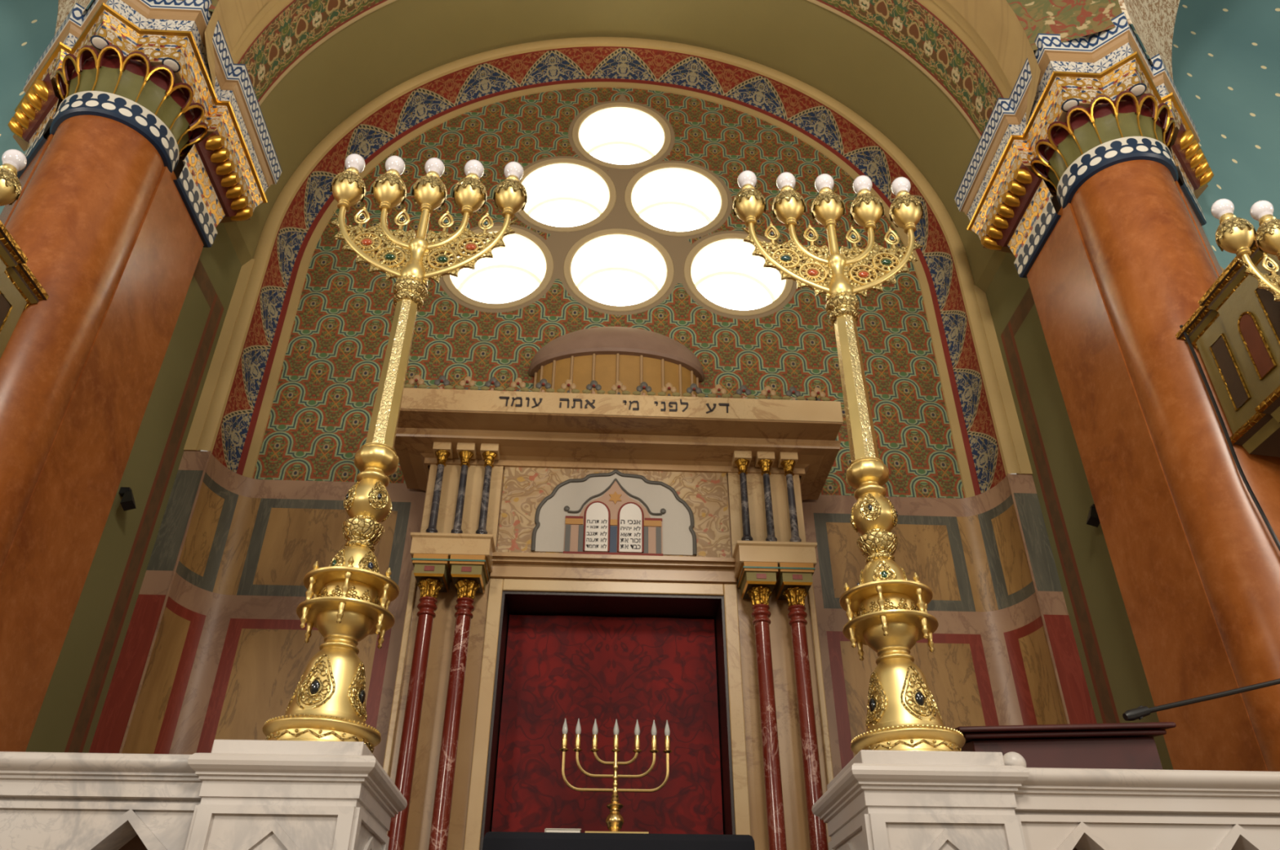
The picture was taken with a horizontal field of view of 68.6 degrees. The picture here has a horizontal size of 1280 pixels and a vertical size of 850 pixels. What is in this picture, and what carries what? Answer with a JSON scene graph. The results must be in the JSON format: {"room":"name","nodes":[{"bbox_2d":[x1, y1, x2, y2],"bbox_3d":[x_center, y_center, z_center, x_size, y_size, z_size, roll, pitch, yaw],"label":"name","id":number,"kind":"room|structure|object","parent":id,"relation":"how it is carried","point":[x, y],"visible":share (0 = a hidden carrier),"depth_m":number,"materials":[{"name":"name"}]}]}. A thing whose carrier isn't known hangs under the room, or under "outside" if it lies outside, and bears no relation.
{"room":"house of worship","nodes":[
{"label":"house of worship","id":0,"kind":"room"},
{"bbox_2d":[0,0,93,214],"bbox_3d":[-6.239,-2.075,4.029,3.066,11.050,5.640,-19,-38,26],"label":"ceiling","id":1,"kind":"structure","parent":0,"point":[27,27],"depth_m":6.83,"materials":[{"name":"teal paint"}]},
{"bbox_2d":[25,222,241,752],"bbox_3d":[-3.019,0.715,5.278,0.140,5.070,0.905,2,-33,-2],"label":"wall","id":2,"kind":"structure","parent":0,"point":[70,711],"depth_m":5.50,"materials":[{"name":"green paint"}]},
{"bbox_2d":[118,486,136,511],"bbox_3d":[-2.880,0.411,5.269,0.123,0.151,0.096,2,-33,-2],"label":"wall spotlight","id":3,"kind":"object","parent":2,"relation":"attached to","point":[127,502],"visible":1,"depth_m":5.24,"materials":[{"name":"black plastic"}]},
{"bbox_2d":[257,0,982,139],"bbox_3d":[-0.112,-2.807,7.315,5.504,2.952,0.042,2,-33,-2],"label":"trim","id":4,"kind":"structure","parent":2,"relation":"attached to","point":[386,2],"depth_m":7.42,"materials":[{"name":"beige paint"}]},
{"bbox_2d":[182,0,218,11],"bbox_3d":[-2.557,-3.773,5.778,5.092,2.470,0.947,15,-36,-21],"label":"wall","id":5,"kind":"structure","parent":0,"point":[213,5],"depth_m":5.58,"materials":[{"name":"multicoloured paint"}]},
{"bbox_2d":[54,0,91,34],"bbox_3d":[-4.923,-4.314,4.966,1.130,2.470,5.387,-26,-42,34],"label":"trim","id":6,"kind":"structure","parent":5,"relation":"attached to","point":[64,6],"depth_m":6.11,"materials":[{"name":"beige paint"}]},
{"bbox_2d":[88,450,1097,777],"bbox_3d":[-0.174,1.795,5.432,5.624,3.450,0.382,2,-33,-2],"label":"wall","id":7,"kind":"structure","parent":0,"point":[215,646],"depth_m":5.92,"materials":[{"name":"paint"}]},
{"bbox_2d":[183,36,1032,475],"bbox_3d":[-0.154,-1.677,7.510,5.624,4.636,0.062,2,-33,-2],"label":"trim","id":8,"kind":"structure","parent":7,"relation":"attached to","point":[206,421],"depth_m":7.18,"materials":[{"name":"beige paint"}]},
{"bbox_2d":[253,87,964,498],"bbox_3d":[-0.171,-1.376,7.713,4.950,4.355,0.001,2,-33,-2],"label":"wall","id":9,"kind":"structure","parent":0,"point":[322,406],"depth_m":7.34,"materials":[{"name":"multicoloured paint"}]},
{"bbox_2d":[442,226,553,309],"bbox_3d":[-1.162,-1.161,7.777,0.904,0.904,0.459,2,-33,-2],"label":"window","id":10,"kind":"structure","parent":9,"relation":"in","point":[517,272],"depth_m":7.99,"materials":[{"name":"glowing white glass"},{"name":"taupe painted plaster"}]},
{"bbox_2d":[517,158,616,231],"bbox_3d":[-0.665,-1.866,8.268,0.904,0.904,0.459,2,-33,-2],"label":"window","id":11,"kind":"structure","parent":9,"relation":"in","point":[564,194],"depth_m":8.44,"materials":[{"name":"white glass"}]},
{"bbox_2d":[242,81,974,497],"bbox_3d":[-0.171,-1.409,7.727,5.090,4.425,0.012,2,-33,-2],"label":"trim","id":12,"kind":"structure","parent":9,"relation":"attached to","point":[264,415],"depth_m":7.63,"materials":[{"name":"beige paint"}]},
{"bbox_2d":[212,46,1005,495],"bbox_3d":[-0.163,-1.538,7.619,5.286,4.523,0.313,2,-33,-2],"label":"trim","id":13,"kind":"structure","parent":9,"relation":"attached to","point":[444,93],"depth_m":8.15,"materials":[{"name":"multicoloured paint"}]},
{"bbox_2d":[563,228,674,311],"bbox_3d":[-0.183,-1.149,7.828,0.904,0.904,0.459,2,-33,-2],"label":"window","id":14,"kind":"structure","parent":9,"relation":"in","point":[611,269],"depth_m":8.00,"materials":[{"name":"white glass"}]},
{"bbox_2d":[572,102,671,168],"bbox_3d":[-0.178,-2.516,8.724,0.904,0.904,0.459,2,-33,-2],"label":"window","id":15,"kind":"structure","parent":9,"relation":"in","point":[616,135],"depth_m":8.85,"materials":[{"name":"white glass"}]},
{"bbox_2d":[624,162,728,236],"bbox_3d":[0.304,-1.837,8.308,0.904,0.904,0.459,2,-33,-2],"label":"window","id":16,"kind":"structure","parent":9,"relation":"in","point":[677,199],"depth_m":8.45,"materials":[{"name":"white glass"}]},
{"bbox_2d":[683,232,793,315],"bbox_3d":[0.796,-1.119,7.867,0.904,0.904,0.459,2,-33,-2],"label":"window","id":17,"kind":"structure","parent":9,"relation":"in","point":[722,271],"depth_m":8.06,"materials":[{"name":"white glass"}]},
{"bbox_2d":[222,0,1006,292],"bbox_3d":[-0.133,-2.556,7.630,5.630,3.033,0.765,2,-33,-2],"label":"vault","id":18,"kind":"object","parent":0,"point":[400,41],"visible":0.71,"depth_m":8.00,"materials":[{"name":"green paint"}]},
{"bbox_2d":[204,0,1040,124],"bbox_3d":[-0.066,-3.248,6.492,5.180,2.790,0.440,2,-33,-2],"label":"ceiling","id":19,"kind":"structure","parent":0,"point":[995,21],"depth_m":6.08,"materials":[{"name":"beige paint"}]},
{"bbox_2d":[237,0,1003,133],"bbox_3d":[-0.099,-2.947,7.083,5.466,2.933,0.460,2,-33,-2],"label":"trim","id":20,"kind":"structure","parent":19,"relation":"attached to","point":[907,24],"depth_m":7.08,"materials":[{"name":"multicoloured paint"}]},
{"bbox_2d":[1006,0,1122,50],"bbox_3d":[2.502,-3.621,5.983,5.092,2.470,0.947,-11,-35,16],"label":"wall","id":21,"kind":"structure","parent":0,"point":[1069,19],"depth_m":5.79,"materials":[{"name":"multicoloured paint"}]},
{"bbox_2d":[230,0,1012,97],"bbox_3d":[-0.082,-3.095,6.769,5.274,2.837,0.192,2,-33,-2],"label":"trim","id":22,"kind":"structure","parent":21,"relation":"attached to","point":[943,10],"depth_m":6.57,"materials":[{"name":"beige paint"}]},
{"bbox_2d":[1118,0,1180,82],"bbox_3d":[4.954,-4.017,5.365,5.387,2.470,1.130,-26,-42,34],"label":"trim","id":23,"kind":"structure","parent":21,"relation":"attached to","point":[1153,21],"depth_m":6.34,"materials":[{"name":"beige paint"}]},
{"bbox_2d":[985,252,1173,769],"bbox_3d":[2.733,0.888,5.510,0.140,5.070,0.905,2,-33,-2],"label":"wall","id":24,"kind":"structure","parent":0,"point":[1116,679],"depth_m":5.82,"materials":[{"name":"green paint"}]},
{"bbox_2d":[1086,503,1099,527],"bbox_3d":[2.619,0.516,5.399,0.123,0.151,0.096,2,-33,-2],"label":"wall spotlight","id":25,"kind":"object","parent":24,"relation":"attached to","point":[1093,519],"visible":0.7,"depth_m":5.36,"materials":[{"name":"black plastic"}]},
{"bbox_2d":[1129,0,1279,271],"bbox_3d":[6.205,-1.701,4.532,3.066,11.050,5.640,23,-40,-31],"label":"ceiling","id":26,"kind":"structure","parent":0,"point":[1225,54],"depth_m":7.36,"materials":[{"name":"teal paint"}]},
{"bbox_3d":[-0.128,3.217,3.223,9.200,1.350,2.880,2,-33,-2],"label":"platform","id":27,"kind":"object","parent":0,"visible":0},
{"bbox_2d":[0,751,202,849],"bbox_3d":[-2.399,2.032,2.327,2.120,2.337,0.277,2,-33,-2],"label":"balustrade","id":28,"kind":"object","parent":27,"relation":"on","point":[49,800],"visible":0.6,"depth_m":2.85,"materials":[{"name":"white stone"}]},
{"bbox_2d":[0,0,282,751],"bbox_3d":[-3.217,0.052,4.574,1.407,5.407,1.634,2,-33,-2],"label":"column","id":29,"kind":"structure","parent":27,"relation":"on","point":[140,162],"depth_m":4.91,"materials":[{"name":"orange stone"}]},
{"bbox_2d":[0,220,48,358],"bbox_3d":[-3.247,-0.488,3.871,1.000,0.840,0.760,2,-33,-2],"label":"balcony","id":30,"kind":"object","parent":29,"relation":"attached to","point":[20,288],"visible":1,"depth_m":4.20,"materials":[{"name":"gold wood"}]},
{"bbox_2d":[0,149,26,205],"bbox_3d":[-2.757,-0.545,3.361,0.793,1.195,0.232,2,-33,-2],"label":"candelabrum","id":31,"kind":"object","parent":30,"relation":"attached to","point":[14,161],"visible":1,"depth_m":3.56,"materials":[{"name":"gold metal"}]},
{"bbox_2d":[184,739,407,849],"bbox_3d":[-1.113,2.133,2.516,0.566,2.383,0.620,2,-33,-2],"label":"pedestal","id":32,"kind":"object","parent":27,"relation":"on","point":[255,794],"depth_m":2.86,"materials":[{"name":"white stone"}]},
{"bbox_2d":[262,153,527,753],"bbox_3d":[-1.058,-0.106,3.955,0.961,2.945,0.388,2,-33,-2],"label":"menorah","id":33,"kind":"object","parent":32,"relation":"on","point":[327,703],"visible":0.98,"depth_m":3.79,"materials":[{"name":"gold metal"}]},
{"bbox_2d":[299,607,309,628],"bbox_3d":[-1.187,0.683,3.321,0.024,0.075,0.023,2,-33,-2],"label":"pendant","id":34,"kind":"object","parent":33,"relation":"attached to","point":[305,611],"depth_m":3.32,"materials":[{"name":"gold metal"}]},
{"bbox_2d":[304,622,313,643],"bbox_3d":[-1.216,0.763,3.444,0.024,0.075,0.023,2,-33,-2],"label":"pendant","id":35,"kind":"object","parent":33,"relation":"attached to","point":[309,625],"depth_m":3.44,"materials":[{"name":"gold metal"}]},
{"bbox_2d":[336,602,346,623],"bbox_3d":[-1.046,0.658,3.278,0.024,0.075,0.023,2,-33,-2],"label":"pendant","id":36,"kind":"object","parent":33,"relation":"attached to","point":[341,606],"depth_m":3.28,"materials":[{"name":"gold metal"}]},
{"bbox_2d":[315,609,373,654],"bbox_3d":[-1.075,0.761,3.387,0.204,0.123,0.204,2,-33,-2],"label":"bowl","id":37,"kind":"object","parent":33,"relation":"on","point":[355,625],"depth_m":3.34,"materials":[{"name":"gold metal"}]},
{"bbox_2d":[329,153,365,211],"bbox_3d":[-1.437,-1.204,4.652,0.166,0.364,0.165,2,-33,-2],"label":"cup","id":38,"kind":"object","parent":33,"relation":"on","point":[348,188],"depth_m":4.57,"materials":[{"name":"gold metal"}]},
{"bbox_2d":[342,515,384,552],"bbox_3d":[-1.068,0.424,3.608,0.161,0.128,0.161,2,-33,-2],"label":"cup","id":39,"kind":"object","parent":33,"relation":"on","point":[361,531],"depth_m":3.56,"materials":[{"name":"gold metal"}]},
{"bbox_2d":[375,613,384,634],"bbox_3d":[-0.932,0.713,3.360,0.024,0.075,0.023,2,-33,-2],"label":"pendant","id":40,"kind":"object","parent":33,"relation":"attached to","point":[380,617],"depth_m":3.36,"materials":[{"name":"gold metal"}]},
{"bbox_2d":[377,628,386,648],"bbox_3d":[-0.961,0.794,3.483,0.024,0.075,0.023,2,-33,-2],"label":"pendant","id":41,"kind":"object","parent":33,"relation":"attached to","point":[380,640],"depth_m":3.48,"materials":[{"name":"gold metal"}]},
{"bbox_2d":[371,155,406,213],"bbox_3d":[-1.237,-1.196,4.659,0.166,0.364,0.165,2,-33,-2],"label":"cup","id":42,"kind":"object","parent":33,"relation":"on","point":[388,189],"depth_m":4.58,"materials":[{"name":"gold metal"}]},
{"bbox_2d":[411,157,446,214],"bbox_3d":[-1.039,-1.188,4.666,0.166,0.364,0.165,2,-33,-2],"label":"cup","id":43,"kind":"object","parent":33,"relation":"on","point":[429,192],"depth_m":4.59,"materials":[{"name":"gold metal"}]},
{"bbox_2d":[452,159,486,217],"bbox_3d":[-0.841,-1.180,4.672,0.166,0.364,0.165,2,-33,-2],"label":"cup","id":44,"kind":"object","parent":33,"relation":"on","point":[469,193],"depth_m":4.59,"materials":[{"name":"gold metal"}]},
{"bbox_2d":[493,161,527,218],"bbox_3d":[-0.642,-1.172,4.679,0.166,0.364,0.165,2,-33,-2],"label":"cup","id":45,"kind":"object","parent":33,"relation":"on","point":[510,196],"depth_m":4.60,"materials":[{"name":"gold metal"}]},
{"bbox_2d":[382,326,843,849],"bbox_3d":[-0.158,1.069,5.552,2.850,4.795,0.928,2,-33,-2],"label":"torah ark","id":46,"kind":"object","parent":27,"relation":"on","point":[614,486],"visible":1,"depth_m":5.70,"materials":[{"name":"beige stone"}]},
{"bbox_2d":[491,614,723,834],"bbox_3d":[-0.174,2.182,5.143,1.264,2.385,0.014,2,-33,-2],"label":"curtain","id":47,"kind":"object","parent":46,"relation":"hanging from","point":[626,670],"visible":0.87,"depth_m":5.45,"materials":[{"name":"fabric"}]},
{"bbox_2d":[482,831,755,849],"bbox_3d":[-0.105,2.368,4.080,1.205,1.010,0.620,2,-33,-2],"label":"table","id":48,"kind":"object","parent":27,"relation":"on","point":[491,840],"visible":1,"depth_m":4.09,"materials":[{"name":"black fabric"}]},
{"bbox_2d":[544,827,581,832],"bbox_3d":[-0.344,1.832,4.207,0.160,0.022,0.130,2,-33,-2],"label":"book","id":49,"kind":"object","parent":48,"relation":"on","point":[553,830],"visible":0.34,"depth_m":4.16,"materials":[{"name":"beige paper"}]},
{"bbox_2d":[559,718,671,831],"bbox_3d":[-0.114,1.627,4.349,0.530,0.524,0.157,2,-33,-2],"label":"small menorah","id":50,"kind":"object","parent":48,"relation":"on","point":[614,820],"visible":0.95,"depth_m":4.38,"materials":[{"name":"gold metal"}]},
{"bbox_2d":[559,718,568,751],"bbox_3d":[-0.356,1.466,4.440,0.044,0.156,0.043,2,-33,-2],"label":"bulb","id":51,"kind":"object","parent":50,"relation":"attached to","point":[564,738],"depth_m":4.42,"materials":[{"name":"gold"}]},
{"bbox_2d":[573,718,582,751],"bbox_3d":[-0.293,1.468,4.443,0.044,0.156,0.043,2,-33,-2],"label":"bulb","id":52,"kind":"object","parent":50,"relation":"attached to","point":[578,729],"depth_m":4.42,"materials":[{"name":"gold"}]},
{"bbox_2d":[590,718,599,752],"bbox_3d":[-0.213,1.470,4.446,0.044,0.156,0.043,2,-33,-2],"label":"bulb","id":53,"kind":"object","parent":50,"relation":"attached to","point":[594,740],"depth_m":4.43,"materials":[{"name":"gold"}]},
{"bbox_2d":[611,719,620,752],"bbox_3d":[-0.113,1.473,4.450,0.044,0.156,0.043,2,-33,-2],"label":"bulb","id":54,"kind":"object","parent":50,"relation":"attached to","point":[615,738],"depth_m":4.43,"materials":[{"name":"gold"}]},
{"bbox_2d":[632,719,641,752],"bbox_3d":[-0.013,1.476,4.454,0.044,0.156,0.043,2,-33,-2],"label":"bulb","id":55,"kind":"object","parent":50,"relation":"attached to","point":[637,731],"depth_m":4.44,"materials":[{"name":"gold"}]},
{"bbox_2d":[649,720,658,753],"bbox_3d":[0.067,1.479,4.457,0.044,0.156,0.043,2,-33,-2],"label":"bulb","id":56,"kind":"object","parent":50,"relation":"attached to","point":[654,741],"depth_m":4.44,"materials":[{"name":"gold"}]},
{"bbox_2d":[662,720,671,753],"bbox_3d":[0.130,1.481,4.460,0.044,0.156,0.043,2,-33,-2],"label":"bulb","id":57,"kind":"object","parent":50,"relation":"attached to","point":[667,731],"depth_m":4.44,"materials":[{"name":"gold"}]},
{"bbox_2d":[585,831,648,833],"bbox_3d":[-0.102,1.798,4.139,0.280,0.008,0.015,2,-33,-2],"label":"brass rod","id":58,"kind":"object","parent":48,"relation":"on","point":[585,831],"visible":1,"depth_m":4.13,"materials":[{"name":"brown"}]},
{"bbox_2d":[811,749,1029,849],"bbox_3d":[0.927,2.194,2.598,0.566,2.383,0.620,2,-33,-2],"label":"pedestal","id":59,"kind":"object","parent":27,"relation":"on","point":[881,799],"depth_m":2.95,"materials":[{"name":"white stone"}]},
{"bbox_2d":[733,170,965,754],"bbox_3d":[0.939,-0.046,4.036,0.961,2.945,0.388,2,-33,-2],"label":"menorah","id":60,"kind":"object","parent":59,"relation":"on","point":[903,713],"visible":0.98,"depth_m":3.88,"materials":[{"name":"gold metal"}]},
{"bbox_2d":[733,170,765,226],"bbox_3d":[0.548,-1.141,4.730,0.165,0.364,0.165,2,-33,-2],"label":"cup","id":61,"kind":"object","parent":60,"relation":"on","point":[749,203],"depth_m":4.65,"materials":[{"name":"gold metal"}]},
{"bbox_2d":[772,172,805,229],"bbox_3d":[0.747,-1.135,4.738,0.165,0.364,0.165,2,-33,-2],"label":"cup","id":62,"kind":"object","parent":60,"relation":"on","point":[788,206],"depth_m":4.66,"materials":[{"name":"gold metal"}]},
{"bbox_2d":[811,173,844,230],"bbox_3d":[0.945,-1.129,4.746,0.165,0.364,0.165,2,-33,-2],"label":"cup","id":63,"kind":"object","parent":60,"relation":"on","point":[828,207],"depth_m":4.66,"materials":[{"name":"gold metal"}]},
{"bbox_2d":[848,627,856,648],"bbox_3d":[0.786,0.787,3.466,0.024,0.075,0.023,2,-33,-2],"label":"pendant","id":64,"kind":"object","parent":60,"relation":"attached to","point":[851,631],"depth_m":3.46,"materials":[{"name":"gold metal"}]},
{"bbox_2d":[856,641,863,661],"bbox_3d":[0.842,0.863,3.582,0.024,0.075,0.023,2,-33,-2],"label":"pendant","id":65,"kind":"object","parent":60,"relation":"attached to","point":[860,644],"depth_m":3.58,"materials":[{"name":"gold metal"}]},
{"bbox_2d":[849,175,884,232],"bbox_3d":[1.143,-1.123,4.754,0.165,0.364,0.165,2,-33,-2],"label":"cup","id":66,"kind":"object","parent":60,"relation":"on","point":[867,209],"depth_m":4.67,"materials":[{"name":"gold metal"}]},
{"bbox_2d":[856,528,897,564],"bbox_3d":[0.936,0.485,3.689,0.161,0.128,0.161,2,-33,-2],"label":"cup","id":67,"kind":"object","parent":60,"relation":"on","point":[874,544],"depth_m":3.64,"materials":[{"name":"gold metal"}]},
{"bbox_2d":[880,615,888,636],"bbox_3d":[0.878,0.722,3.367,0.024,0.075,0.023,2,-33,-2],"label":"pendant","id":68,"kind":"object","parent":60,"relation":"attached to","point":[884,619],"depth_m":3.37,"materials":[{"name":"gold metal"}]},
{"bbox_2d":[862,622,919,665],"bbox_3d":[0.934,0.821,3.468,0.204,0.123,0.204,2,-33,-2],"label":"bowl","id":69,"kind":"object","parent":60,"relation":"on","point":[896,646],"depth_m":3.42,"materials":[{"name":"gold metal"}]},
{"bbox_2d":[888,177,924,234],"bbox_3d":[1.343,-1.116,4.762,0.165,0.364,0.165,2,-33,-2],"label":"cup","id":70,"kind":"object","parent":60,"relation":"on","point":[906,211],"depth_m":4.68,"materials":[{"name":"gold metal"}]},
{"bbox_2d":[920,617,928,638],"bbox_3d":[1.026,0.734,3.384,0.024,0.075,0.023,2,-33,-2],"label":"pendant","id":71,"kind":"object","parent":60,"relation":"attached to","point":[923,621],"depth_m":3.38,"materials":[{"name":"gold metal"}]},
{"bbox_2d":[927,631,933,652],"bbox_3d":[1.083,0.811,3.500,0.024,0.075,0.023,2,-33,-2],"label":"pendant","id":72,"kind":"object","parent":60,"relation":"attached to","point":[931,644],"depth_m":3.49,"materials":[{"name":"gold metal"}]},
{"bbox_2d":[950,721,1176,769],"bbox_3d":[1.590,1.713,3.364,0.780,1.310,0.520,-3,-33,4],"label":"lectern","id":73,"kind":"object","parent":27,"relation":"on","point":[1125,745],"visible":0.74,"depth_m":3.46,"materials":[{"name":"brown wood"}]},
{"bbox_2d":[954,11,1279,771],"bbox_3d":[3.026,0.240,4.827,1.407,5.407,1.634,2,-33,-2],"label":"column","id":74,"kind":"structure","parent":27,"relation":"on","point":[1090,203],"depth_m":4.94,"materials":[{"name":"orange stone"}]},
{"bbox_2d":[1175,233,1279,457],"bbox_3d":[3.145,-0.296,4.129,1.000,0.840,0.760,2,-33,-2],"label":"balcony","id":75,"kind":"object","parent":74,"relation":"attached to","point":[1234,328],"visible":0.91,"depth_m":4.18,"materials":[{"name":"gold wood"}]},
{"bbox_2d":[1210,198,1279,301],"bbox_3d":[2.702,-0.381,3.581,0.793,1.195,0.232,2,-33,-2],"label":"candelabrum","id":76,"kind":"object","parent":75,"relation":"attached to","point":[1233,234],"visible":1,"depth_m":3.71,"materials":[{"name":"gold metal"}]},
{"bbox_2d":[1210,198,1257,258],"bbox_3d":[2.378,-0.791,3.773,0.136,0.300,0.136,2,-33,-2],"label":"cup","id":77,"kind":"object","parent":76,"relation":"on","point":[1233,234],"depth_m":3.72,"materials":[{"name":"gold metal"}]},
{"bbox_2d":[1249,200,1279,260],"bbox_3d":[2.543,-0.786,3.780,0.136,0.300,0.136,2,-33,-2],"label":"cup","id":78,"kind":"object","parent":76,"relation":"on","point":[1268,237],"depth_m":3.75,"materials":[{"name":"gold metal"}]},
{"bbox_2d":[1179,324,1279,551],"bbox_3d":[2.663,0.830,3.725,0.044,3.191,0.066,21,-39,-29],"label":"cable","id":79,"kind":"object","parent":74,"relation":"attached to","point":[1205,380],"visible":1,"depth_m":4.21,"materials":[{"name":"black plastic"}]},
{"bbox_2d":[1003,751,1279,849],"bbox_3d":[2.254,2.142,2.535,2.162,2.408,0.277,2,-33,-2],"label":"balustrade","id":80,"kind":"object","parent":27,"relation":"on","point":[1057,808],"depth_m":2.99,"materials":[{"name":"white stone"}]},
{"bbox_2d":[1122,678,1279,720],"bbox_3d":[2.205,1.535,3.197,0.834,1.450,0.220,2,-33,-2],"label":"microphone boom","id":81,"kind":"object","parent":27,"relation":"on","point":[1139,713],"visible":1,"depth_m":3.51,"materials":[{"name":"black plastic"}]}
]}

